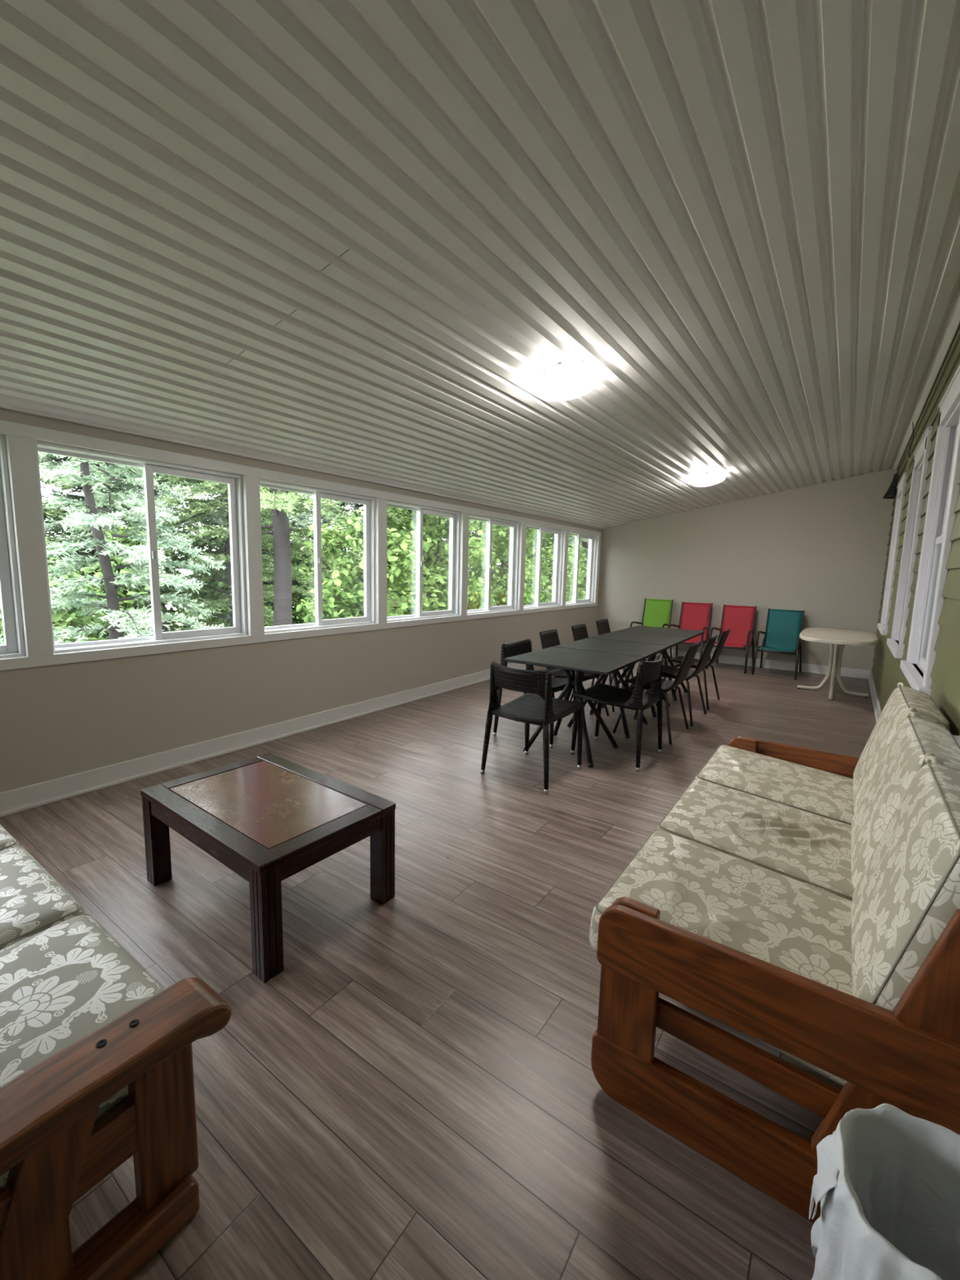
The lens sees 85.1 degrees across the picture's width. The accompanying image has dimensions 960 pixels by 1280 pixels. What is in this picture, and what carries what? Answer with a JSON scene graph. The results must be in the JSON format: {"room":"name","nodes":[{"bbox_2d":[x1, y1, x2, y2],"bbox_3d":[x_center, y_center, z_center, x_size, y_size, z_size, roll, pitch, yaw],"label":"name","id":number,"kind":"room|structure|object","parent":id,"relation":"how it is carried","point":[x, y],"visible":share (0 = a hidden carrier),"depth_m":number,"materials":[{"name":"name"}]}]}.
{"room":"sunroom","nodes":[
{"label":"sunroom","id":0,"kind":"room"},
{"bbox_2d":[0,408,603,792],"bbox_3d":[-1.535,-0.326,4.874,0.190,2.472,13.220,7,9,35],"label":"wall","id":1,"kind":"structure","parent":0,"point":[57,721],"depth_m":4.05,"materials":[{"name":"beige paint"}]},
{"bbox_2d":[0,434,25,658],"bbox_3d":[-3.134,-0.477,2.556,0.145,1.268,1.298,7,9,35],"label":"window","id":2,"kind":"structure","parent":1,"relation":"in","point":[10,596],"depth_m":3.05,"materials":[{"name":"white plastic"}]},
{"bbox_2d":[4,434,53,657],"bbox_3d":[-2.657,-0.537,3.084,0.065,1.268,0.121,7,9,35],"label":"trim","id":3,"kind":"structure","parent":1,"relation":"attached to","point":[20,451],"depth_m":3.06,"materials":[{"name":"white paint"}]},
{"bbox_2d":[35,440,247,653],"bbox_3d":[-2.319,-0.613,3.708,0.145,1.268,1.298,7,9,35],"label":"window","id":4,"kind":"structure","parent":1,"relation":"in","point":[234,482],"depth_m":3.74,"materials":[{"name":"white plastic"}]},
{"bbox_2d":[241,475,264,635],"bbox_3d":[-1.842,-0.672,4.236,0.065,1.268,0.121,7,9,35],"label":"trim","id":5,"kind":"structure","parent":1,"relation":"attached to","point":[251,484],"depth_m":4.21,"materials":[{"name":"white paint"}]},
{"bbox_2d":[0,662,536,817],"bbox_3d":[-1.474,0.743,4.945,0.035,0.138,13.200,7,9,35],"label":"baseboard","id":6,"kind":"structure","parent":1,"relation":"attached to","point":[23,798],"depth_m":3.99,"materials":[{"name":"white paint"}]},
{"bbox_2d":[0,602,597,671],"bbox_3d":[-1.519,-0.069,4.804,0.065,0.065,13.075,7,9,35],"label":"trim","id":7,"kind":"structure","parent":1,"relation":"attached to","point":[20,662],"depth_m":4.06,"materials":[{"name":"white paint"}]},
{"bbox_2d":[0,419,600,535],"bbox_3d":[-1.487,-1.392,4.626,0.065,0.071,13.075,7,9,35],"label":"trim","id":8,"kind":"structure","parent":1,"relation":"attached to","point":[43,434],"depth_m":3.94,"materials":[{"name":"white paint"}]},
{"bbox_2d":[0,403,604,528],"bbox_3d":[-1.413,-1.508,4.649,0.037,0.028,13.220,7,9,35],"label":"trim","id":9,"kind":"structure","parent":1,"relation":"attached to","point":[2,406],"depth_m":3.92,"materials":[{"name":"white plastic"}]},
{"bbox_2d":[259,478,375,633],"bbox_3d":[-1.504,-0.749,4.861,0.145,1.268,1.298,7,9,35],"label":"window","id":10,"kind":"structure","parent":1,"relation":"in","point":[368,503],"depth_m":4.96,"materials":[{"name":"white plastic"}]},
{"bbox_2d":[374,497,386,623],"bbox_3d":[-1.026,-0.808,5.389,0.065,1.268,0.121,7,9,35],"label":"trim","id":11,"kind":"structure","parent":1,"relation":"attached to","point":[380,504],"depth_m":5.36,"materials":[{"name":"white paint"}]},
{"bbox_2d":[386,499,460,622],"bbox_3d":[-0.688,-0.884,6.013,0.145,1.268,1.298,7,9,35],"label":"window","id":12,"kind":"structure","parent":1,"relation":"in","point":[423,542],"depth_m":6.04,"materials":[{"name":"white plastic"}]},
{"bbox_2d":[458,511,469,615],"bbox_3d":[-0.211,-0.944,6.542,0.065,1.268,0.121,7,9,35],"label":"trim","id":13,"kind":"structure","parent":1,"relation":"attached to","point":[464,517],"depth_m":6.51,"materials":[{"name":"white paint"}]},
{"bbox_2d":[466,514,519,614],"bbox_3d":[0.127,-1.020,7.166,0.145,1.268,1.298,7,9,35],"label":"window","id":14,"kind":"structure","parent":1,"relation":"in","point":[493,543],"depth_m":7.22,"materials":[{"name":"white plastic"}]},
{"bbox_2d":[516,522,526,609],"bbox_3d":[0.604,-1.080,7.694,0.065,1.268,0.121,7,9,35],"label":"trim","id":15,"kind":"structure","parent":1,"relation":"attached to","point":[522,526],"depth_m":7.66,"materials":[{"name":"white paint"}]},
{"bbox_2d":[523,523,563,608],"bbox_3d":[0.942,-1.156,8.319,0.145,1.268,1.298,7,9,35],"label":"window","id":16,"kind":"structure","parent":1,"relation":"in","point":[544,544],"depth_m":8.40,"materials":[{"name":"white plastic"}]},
{"bbox_2d":[560,529,568,605],"bbox_3d":[1.419,-1.216,8.847,0.065,1.268,0.121,7,9,35],"label":"trim","id":17,"kind":"structure","parent":1,"relation":"attached to","point":[566,532],"depth_m":8.81,"materials":[{"name":"white paint"}]},
{"bbox_2d":[565,530,596,604],"bbox_3d":[1.757,-1.292,9.471,0.145,1.268,1.298,7,9,35],"label":"window","id":18,"kind":"structure","parent":1,"relation":"in","point":[581,556],"depth_m":9.58,"materials":[{"name":"white plastic"}]},
{"bbox_2d":[593,535,600,602],"bbox_3d":[2.227,-1.350,9.989,0.065,1.268,0.096,7,9,35],"label":"trim","id":19,"kind":"structure","parent":1,"relation":"attached to","point":[598,537],"depth_m":9.96,"materials":[{"name":"white paint"}]},
{"bbox_2d":[0,655,875,1279],"bbox_3d":[0.283,1.076,3.753,4.705,0.120,13.420,7,9,35],"label":"floor","id":20,"kind":"structure","parent":0,"point":[415,1094],"depth_m":1.76,"materials":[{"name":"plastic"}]},
{"bbox_2d":[0,977,231,1279],"bbox_3d":[-1.699,0.850,1.408,2.080,0.860,0.972,7,9,35],"label":"sofa","id":21,"kind":"object","parent":20,"relation":"on","point":[54,1150],"visible":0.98,"depth_m":1.07,"materials":[{"name":"brown wood"}]},
{"bbox_2d":[0,824,19,851],"bbox_3d":[-2.165,0.837,1.857,0.622,0.183,0.700,7,11,35],"label":"seat cushion","id":22,"kind":"object","parent":21,"relation":"on","point":[7,841],"visible":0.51,"depth_m":1.95,"materials":[{"name":"beige fabric"}]},
{"bbox_2d":[0,846,84,950],"bbox_3d":[-1.652,0.897,1.502,0.622,0.183,0.700,7,11,35],"label":"seat cushion","id":23,"kind":"object","parent":21,"relation":"on","point":[32,901],"visible":0.68,"depth_m":1.60,"materials":[{"name":"beige fabric"}]},
{"bbox_2d":[0,913,164,1189],"bbox_3d":[-1.139,0.957,1.146,0.622,0.183,0.700,7,11,35],"label":"seat cushion","id":24,"kind":"object","parent":21,"relation":"on","point":[64,982],"visible":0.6,"depth_m":1.27,"materials":[{"name":"beige fabric"}]},
{"bbox_2d":[140,752,395,982],"bbox_3d":[-0.980,0.936,2.411,1.010,0.455,0.654,7,10,36],"label":"coffee table","id":25,"kind":"object","parent":20,"relation":"on","point":[268,818],"visible":1,"depth_m":2.25,"materials":[{"name":"brown wood"}]},
{"bbox_2d":[480,661,585,794],"bbox_3d":[0.413,0.572,3.888,0.575,0.850,0.608,7,10,37],"label":"wicker chair","id":26,"kind":"object","parent":20,"relation":"on","point":[538,706],"visible":1,"depth_m":3.73,"materials":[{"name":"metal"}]},
{"bbox_2d":[493,639,577,748],"bbox_3d":[0.528,0.454,4.787,0.608,0.850,0.575,7,9,35],"label":"wicker chair","id":27,"kind":"object","parent":20,"relation":"on","point":[508,650],"visible":0.39,"depth_m":4.76,"materials":[{"name":"wicker"}]},
{"bbox_2d":[504,646,643,767],"bbox_3d":[0.786,0.544,4.393,0.866,0.803,0.866,6,9,33],"label":"dining table","id":28,"kind":"object","parent":20,"relation":"on","point":[571,660],"visible":0.94,"depth_m":4.30,"materials":[{"name":"black metal"}]},
{"bbox_2d":[538,629,608,716],"bbox_3d":[0.945,0.367,5.386,0.630,0.887,0.620,7,9,35],"label":"shell chair","id":29,"kind":"object","parent":20,"relation":"on","point":[548,638],"visible":0.41,"depth_m":5.40,"materials":[{"name":"black plastic"}]},
{"bbox_2d":[569,623,630,711],"bbox_3d":[1.388,0.288,6.048,0.630,0.887,0.620,7,9,35],"label":"shell chair","id":30,"kind":"object","parent":20,"relation":"on","point":[580,632],"visible":0.21,"depth_m":6.13,"materials":[{"name":"black plastic"}]},
{"bbox_2d":[552,637,669,738],"bbox_3d":[1.279,0.456,5.127,0.866,0.803,0.866,6,9,33],"label":"dining table","id":31,"kind":"object","parent":20,"relation":"on","point":[645,651],"visible":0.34,"depth_m":5.03,"materials":[{"name":"black metal"}]},
{"bbox_2d":[595,618,634,686],"bbox_3d":[1.838,0.199,6.796,0.630,0.887,0.620,7,9,35],"label":"shell chair","id":32,"kind":"object","parent":20,"relation":"on","point":[602,625],"visible":0.18,"depth_m":6.89,"materials":[{"name":"black plastic"}]},
{"bbox_2d":[570,653,663,771],"bbox_3d":[1.152,0.531,4.323,0.608,0.850,0.575,7,9,36],"label":"wicker chair","id":33,"kind":"object","parent":20,"relation":"on","point":[647,671],"visible":0.98,"depth_m":4.21,"materials":[{"name":"metal"}]},
{"bbox_2d":[588,631,689,716],"bbox_3d":[1.770,0.369,5.861,0.866,0.803,0.866,6,9,33],"label":"dining table","id":34,"kind":"object","parent":20,"relation":"on","point":[671,641],"visible":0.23,"depth_m":5.79,"materials":[{"name":"black metal"}]},
{"bbox_2d":[629,598,673,657],"bbox_3d":[3.031,-0.187,9.234,0.595,1.058,0.771,6,9,33],"label":"sling chair","id":35,"kind":"object","parent":20,"relation":"on","point":[656,613],"visible":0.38,"depth_m":9.43,"materials":[{"name":"green fabric"}]},
{"bbox_2d":[613,641,700,744],"bbox_3d":[1.694,0.444,4.951,0.630,0.887,0.620,7,9,35],"label":"chair","id":36,"kind":"object","parent":20,"relation":"on","point":[666,685],"visible":0.77,"depth_m":4.78,"materials":[{"name":"black plastic"}]},
{"bbox_2d":[617,625,705,701],"bbox_3d":[2.262,0.282,6.594,0.866,0.803,0.866,6,9,33],"label":"dining table","id":37,"kind":"object","parent":20,"relation":"on","point":[691,633],"visible":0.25,"depth_m":6.50,"materials":[{"name":"black metal"}]},
{"bbox_2d":[643,635,717,726],"bbox_3d":[2.114,0.377,5.520,0.630,0.887,0.620,7,9,35],"label":"shell chair","id":38,"kind":"object","parent":20,"relation":"on","point":[670,672],"visible":0.62,"depth_m":5.35,"materials":[{"name":"black plastic"}]},
{"bbox_2d":[663,601,712,663],"bbox_3d":[3.562,-0.110,8.867,0.595,1.028,0.771,7,9,35],"label":"sling chair","id":39,"kind":"object","parent":20,"relation":"on","point":[693,615],"visible":0.6,"depth_m":9.03,"materials":[{"name":"red fabric"}]},
{"bbox_2d":[662,628,730,709],"bbox_3d":[2.565,0.298,6.183,0.630,0.887,0.620,7,9,35],"label":"shell chair","id":40,"kind":"object","parent":20,"relation":"on","point":[724,635],"visible":0.66,"depth_m":6.00,"materials":[{"name":"black plastic"}]},
{"bbox_2d":[705,604,756,673],"bbox_3d":[4.110,-0.041,8.488,0.595,1.018,0.771,7,9,36],"label":"sling chair","id":41,"kind":"object","parent":20,"relation":"on","point":[740,620],"visible":0.84,"depth_m":8.64,"materials":[{"name":"red fabric"}]},
{"bbox_2d":[591,736,959,1223],"bbox_3d":[1.245,0.828,2.035,0.860,0.875,1.960,7,9,35],"label":"sofa","id":42,"kind":"object","parent":20,"relation":"on","point":[907,1057],"visible":0.48,"depth_m":1.27,"materials":[{"name":"brown wood"}]},
{"bbox_2d":[589,829,852,1086],"bbox_3d":[0.777,0.879,1.599,0.704,0.211,0.626,7,9,35],"label":"seat cushion","id":43,"kind":"object","parent":42,"relation":"on","point":[798,927],"visible":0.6,"depth_m":1.57,"materials":[{"name":"beige fabric"}]},
{"bbox_2d":[656,778,853,901],"bbox_3d":[1.138,0.821,2.109,0.704,0.208,0.626,7,9,35],"label":"seat cushion","id":44,"kind":"object","parent":42,"relation":"on","point":[813,850],"visible":0.66,"depth_m":2.02,"materials":[{"name":"beige fabric"}]},
{"bbox_2d":[694,745,854,825],"bbox_3d":[1.500,0.759,2.619,0.704,0.211,0.626,7,9,35],"label":"seat cushion","id":45,"kind":"object","parent":42,"relation":"on","point":[826,794],"visible":0.69,"depth_m":2.53,"materials":[{"name":"beige fabric"}]},
{"bbox_2d":[853,682,949,813],"bbox_3d":[1.857,0.503,2.337,0.272,0.545,0.623,6,9,34],"label":"cushion","id":46,"kind":"object","parent":42,"relation":"on","point":[903,700],"visible":0.5,"depth_m":2.25,"materials":[{"name":"beige fabric"}]},
{"bbox_2d":[851,755,959,1011],"bbox_3d":[1.128,0.634,1.322,0.272,0.545,0.623,6,9,34],"label":"cushion","id":47,"kind":"object","parent":42,"relation":"on","point":[907,893],"visible":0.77,"depth_m":1.19,"materials":[{"name":"beige fabric"}]},
{"bbox_2d":[851,711,959,892],"bbox_3d":[1.489,0.574,1.833,0.272,0.545,0.623,6,9,34],"label":"cushion","id":48,"kind":"object","parent":42,"relation":"on","point":[915,739],"visible":0.52,"depth_m":1.74,"materials":[{"name":"beige fabric"}]},
{"bbox_2d":[751,608,804,679],"bbox_3d":[4.658,0.036,8.109,0.595,0.993,0.771,7,9,36],"label":"sling chair","id":49,"kind":"object","parent":20,"relation":"on","point":[784,628],"visible":0.91,"depth_m":8.26,"materials":[{"name":"teal fabric"}]},
{"bbox_2d":[796,627,878,700],"bbox_3d":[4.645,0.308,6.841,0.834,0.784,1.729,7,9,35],"label":"pedestal table","id":50,"kind":"object","parent":20,"relation":"on","point":[842,637],"visible":1,"depth_m":6.77,"materials":[{"name":"white plastic"}]},
{"bbox_2d":[808,1103,959,1279],"bbox_3d":[0.651,1.089,0.736,0.357,0.676,0.282,8,10,40],"label":"waste bin","id":51,"kind":"object","parent":20,"relation":"on","point":[886,1181],"visible":1,"depth_m":0.80,"materials":[{"name":"grey plastic"}]},
{"bbox_2d":[0,0,959,528],"bbox_3d":[0.350,-1.707,3.378,4.705,0.884,13.420,7,9,35],"label":"ceiling","id":52,"kind":"structure","parent":0,"point":[360,238],"depth_m":2.02,"materials":[{"name":"white plastic"}]},
{"bbox_2d":[534,361,599,400],"bbox_3d":[0.567,-1.646,3.352,0.414,0.158,0.393,-3,9,-29],"label":"ceiling light","id":53,"kind":"object","parent":52,"relation":"attached to","point":[571,380],"visible":1,"depth_m":3.24,"materials":[{"name":"white glass"}]},
{"bbox_2d":[689,471,725,486],"bbox_3d":[2.908,-2.035,6.635,0.414,0.158,0.393,-3,9,-29],"label":"ceiling light","id":54,"kind":"object","parent":52,"relation":"attached to","point":[708,479],"visible":1,"depth_m":6.51,"materials":[{"name":"white glass"}]},
{"bbox_2d":[906,422,914,475],"bbox_3d":[4.338,-1.937,5.267,0.024,0.518,0.162,7,9,35],"label":"cable","id":55,"kind":"object","parent":52,"relation":"hanging from","point":[912,422],"visible":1,"depth_m":5.31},
{"bbox_2d":[597,466,897,670],"bbox_3d":[4.149,-1.128,8.955,4.705,3.241,0.100,7,9,35],"label":"wall","id":56,"kind":"structure","parent":0,"point":[820,550],"depth_m":8.47,"materials":[{"name":"beige paint"}]},
{"bbox_2d":[656,648,871,679],"bbox_3d":[4.093,0.318,9.083,4.365,0.138,0.032,7,9,35],"label":"baseboard","id":57,"kind":"structure","parent":56,"relation":"attached to","point":[776,664],"depth_m":8.49,"materials":[{"name":"white paint"}]},
{"bbox_2d":[871,325,959,735],"bbox_3d":[2.129,-0.372,2.277,0.028,2.940,13.220,7,9,35],"label":"wall","id":58,"kind":"structure","parent":0,"point":[886,672],"depth_m":3.78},
{"bbox_2d":[882,473,898,498],"bbox_3d":[5.470,-2.049,6.964,0.139,0.302,0.236,7,9,35],"label":"wall light","id":59,"kind":"object","parent":58,"relation":"attached to","point":[891,493],"visible":1,"depth_m":6.90,"materials":[{"name":"black metal"}]},
{"bbox_2d":[877,472,907,635],"bbox_3d":[4.963,-0.989,6.218,0.162,1.786,1.140,7,9,35],"label":"window","id":60,"kind":"structure","parent":58,"relation":"in","point":[901,486],"depth_m":6.32,"materials":[{"name":"white paint"}]},
{"bbox_2d":[886,426,933,658],"bbox_3d":[3.744,-0.786,4.495,0.162,1.786,1.140,7,9,35],"label":"window","id":61,"kind":"structure","parent":58,"relation":"in","point":[921,464],"depth_m":4.73,"materials":[{"name":"white paint"}]},
{"bbox_2d":[868,670,959,1135],"bbox_3d":[2.076,1.159,2.483,0.054,0.138,13.200,7,9,35],"label":"baseboard","id":62,"kind":"structure","parent":58,"relation":"attached to","point":[877,708],"depth_m":6.28,"materials":[{"name":"white paint"}]},
{"bbox_2d":[893,300,959,469],"bbox_3d":[2.135,-1.822,2.102,0.040,0.040,13.220,7,9,35],"label":"trim","id":63,"kind":"structure","parent":58,"relation":"attached to","point":[955,322],"depth_m":3.98,"materials":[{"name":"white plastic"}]},
{"bbox_2d":[899,364,959,696],"bbox_3d":[2.761,-0.622,3.105,0.162,1.786,1.200,7,9,35],"label":"window","id":64,"kind":"structure","parent":58,"relation":"in","point":[944,490],"depth_m":3.40,"materials":[{"name":"white paint"}]},
{"bbox_2d":[952,734,959,746],"bbox_3d":[1.496,-0.411,1.317,0.162,1.786,1.200,7,9,35],"label":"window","id":65,"kind":"structure","parent":58,"relation":"in","point":[957,738],"depth_m":1.90,"materials":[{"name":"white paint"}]},
{"label":"outside","id":66,"kind":"structure","parent":0,"visible":0},
{"bbox_2d":[93,568,328,616],"bbox_3d":[-80.020,-17.885,140.632,234.000,0.001,380.000,7,9,35],"label":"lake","id":67,"kind":"structure","parent":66,"point":[181,571],"depth_m":142.27,"materials":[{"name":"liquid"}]},
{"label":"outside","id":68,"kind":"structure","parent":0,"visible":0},
{"bbox_2d":[54,612,312,639],"bbox_3d":[6.073,-2.218,38.512,25.700,0.001,150.000,7,9,35],"label":"ground","id":69,"kind":"structure","parent":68,"point":[179,624],"depth_m":23.64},
{"bbox_2d":[0,600,4,644],"bbox_3d":[-5.660,-0.311,4.974,2.775,4.689,2.704,5,8,25],"label":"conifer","id":70,"kind":"object","parent":69,"relation":"on","point":[2,642],"visible":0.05,"depth_m":5.50,"materials":[{"name":"green plant"}]},
{"bbox_2d":[1,453,95,640],"bbox_3d":[-12.180,-3.281,12.408,4.920,8.233,5.093,2,8,4],"label":"conifer","id":71,"kind":"object","parent":69,"relation":"on","point":[50,513],"visible":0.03,"depth_m":13.19,"materials":[{"name":"green plant"}]},
{"bbox_2d":[0,539,108,644],"bbox_3d":[-7.904,-0.347,8.578,3.232,3.656,3.348,6,9,32],"label":"leafy tree","id":72,"kind":"object","parent":69,"relation":"on","point":[64,616],"visible":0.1,"depth_m":8.94,"materials":[{"name":"green plant"}]},
{"bbox_2d":[38,452,185,637],"bbox_3d":[-11.428,-4.696,15.676,5.375,10.343,5.530,-1,8,-18],"label":"conifer","id":73,"kind":"object","parent":69,"relation":"on","point":[51,460],"visible":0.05,"depth_m":15.26,"materials":[{"name":"green plant"}]},
{"bbox_2d":[0,451,226,644],"bbox_3d":[-4.918,-0.888,7.167,3.104,5.222,3.768,2,8,4],"label":"conifer","id":74,"kind":"object","parent":69,"relation":"on","point":[92,521],"visible":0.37,"depth_m":6.93,"materials":[{"name":"green plant"}]},
{"bbox_2d":[64,526,199,642],"bbox_3d":[-7.124,-0.633,11.152,2.514,3.640,3.274,2,8,6],"label":"leafy tree","id":75,"kind":"object","parent":69,"relation":"on","point":[128,604],"visible":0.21,"depth_m":10.55,"materials":[{"name":"green plant"}]},
{"bbox_2d":[57,463,207,591],"bbox_3d":[-13.514,-5.335,19.836,5.330,10.240,6.343,7,9,34],"label":"conifer","id":76,"kind":"object","parent":69,"relation":"on","point":[167,485],"visible":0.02,"depth_m":19.98,"materials":[{"name":"green plant"}]},
{"bbox_2d":[39,460,266,632],"bbox_3d":[-7.236,-4.505,11.878,4.394,11.025,5.067,4,8,19],"label":"conifer","id":77,"kind":"object","parent":69,"relation":"on","point":[132,513],"visible":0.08,"depth_m":11.39,"materials":[{"name":"green plant"}]},
{"bbox_2d":[115,473,315,599],"bbox_3d":[-7.182,-4.903,14.699,5.399,11.065,5.490,-4,9,-34],"label":"conifer","id":78,"kind":"object","parent":69,"relation":"on","point":[297,536],"visible":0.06,"depth_m":14.66,"materials":[{"name":"green plant"}]},
{"bbox_2d":[116,474,324,627],"bbox_3d":[-5.662,-2.871,11.352,3.606,8.022,4.220,8,10,41],"label":"conifer","id":79,"kind":"object","parent":69,"relation":"on","point":[228,601],"visible":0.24,"depth_m":11.45,"materials":[{"name":"green plant"}]},
{"bbox_2d":[167,535,273,631],"bbox_3d":[-7.082,-1.059,14.152,3.391,3.890,2.929,5,9,26],"label":"leafy tree","id":80,"kind":"object","parent":69,"relation":"on","point":[222,585],"visible":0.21,"depth_m":13.43,"materials":[{"name":"green plant"}]},
{"bbox_2d":[121,480,356,626],"bbox_3d":[-4.060,-4.694,9.944,5.501,12.066,5.877,-2,8,-24],"label":"tree","id":81,"kind":"object","parent":69,"relation":"on","point":[282,502],"visible":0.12,"depth_m":10.41,"materials":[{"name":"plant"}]},
{"bbox_2d":[185,492,302,608],"bbox_3d":[-8.959,-4.843,21.299,5.068,9.102,5.098,2,8,2],"label":"conifer","id":82,"kind":"object","parent":69,"relation":"on","point":[220,498],"visible":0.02,"depth_m":20.27,"materials":[{"name":"green plant"}]},
{"bbox_2d":[181,492,351,617],"bbox_3d":[-7.328,-5.871,17.776,5.765,12.142,6.078,7,10,37],"label":"conifer","id":83,"kind":"object","parent":69,"relation":"on","point":[301,520],"visible":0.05,"depth_m":17.42,"materials":[{"name":"green plant"}]},
{"bbox_2d":[263,493,324,612],"bbox_3d":[-10.160,-6.991,26.128,4.848,12.036,5.191,-6,10,-43],"label":"conifer","id":84,"kind":"object","parent":69,"relation":"on","point":[299,493],"visible":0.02,"depth_m":25.99,"materials":[{"name":"green plant"}]},
{"bbox_2d":[262,548,355,624],"bbox_3d":[-5.237,-1.231,16.223,3.099,3.496,3.207,-3,9,-27],"label":"leafy tree","id":85,"kind":"object","parent":69,"relation":"on","point":[304,561],"visible":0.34,"depth_m":15.97,"materials":[{"name":"green plant"}]},
{"bbox_2d":[296,509,364,622],"bbox_3d":[-1.703,-0.299,8.939,2.735,3.737,2.824,7,9,35],"label":"leafy tree","id":86,"kind":"object","parent":69,"relation":"on","point":[353,574],"visible":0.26,"depth_m":8.75,"materials":[{"name":"green plant"}]},
{"bbox_2d":[300,494,364,616],"bbox_3d":[-5.235,-5.811,22.173,5.379,11.373,6.010,-1,8,-17],"label":"conifer","id":87,"kind":"object","parent":69,"relation":"on","point":[356,506],"visible":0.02,"depth_m":21.59,"materials":[{"name":"green plant"}]},
{"bbox_2d":[339,516,361,604],"bbox_3d":[-2.799,-3.827,18.339,4.888,8.170,5.100,2,8,8],"label":"conifer","id":88,"kind":"object","parent":69,"relation":"on","point":[357,559],"visible":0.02,"depth_m":18.38,"materials":[{"name":"green plant"}]},
{"bbox_2d":[347,546,361,560],"bbox_3d":[-1.163,-1.264,11.644,3.026,4.998,3.147,-5,10,-38],"label":"leafy tree","id":89,"kind":"object","parent":69,"relation":"on","point":[358,549],"visible":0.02,"depth_m":11.42,"materials":[{"name":"green plant"}]},
{"bbox_2d":[349,561,360,613],"bbox_3d":[-3.011,-1.425,17.645,3.311,3.704,2.668,3,8,12],"label":"leafy tree","id":90,"kind":"object","parent":69,"relation":"on","point":[359,587],"visible":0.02,"depth_m":17.18,"materials":[{"name":"green plant"}]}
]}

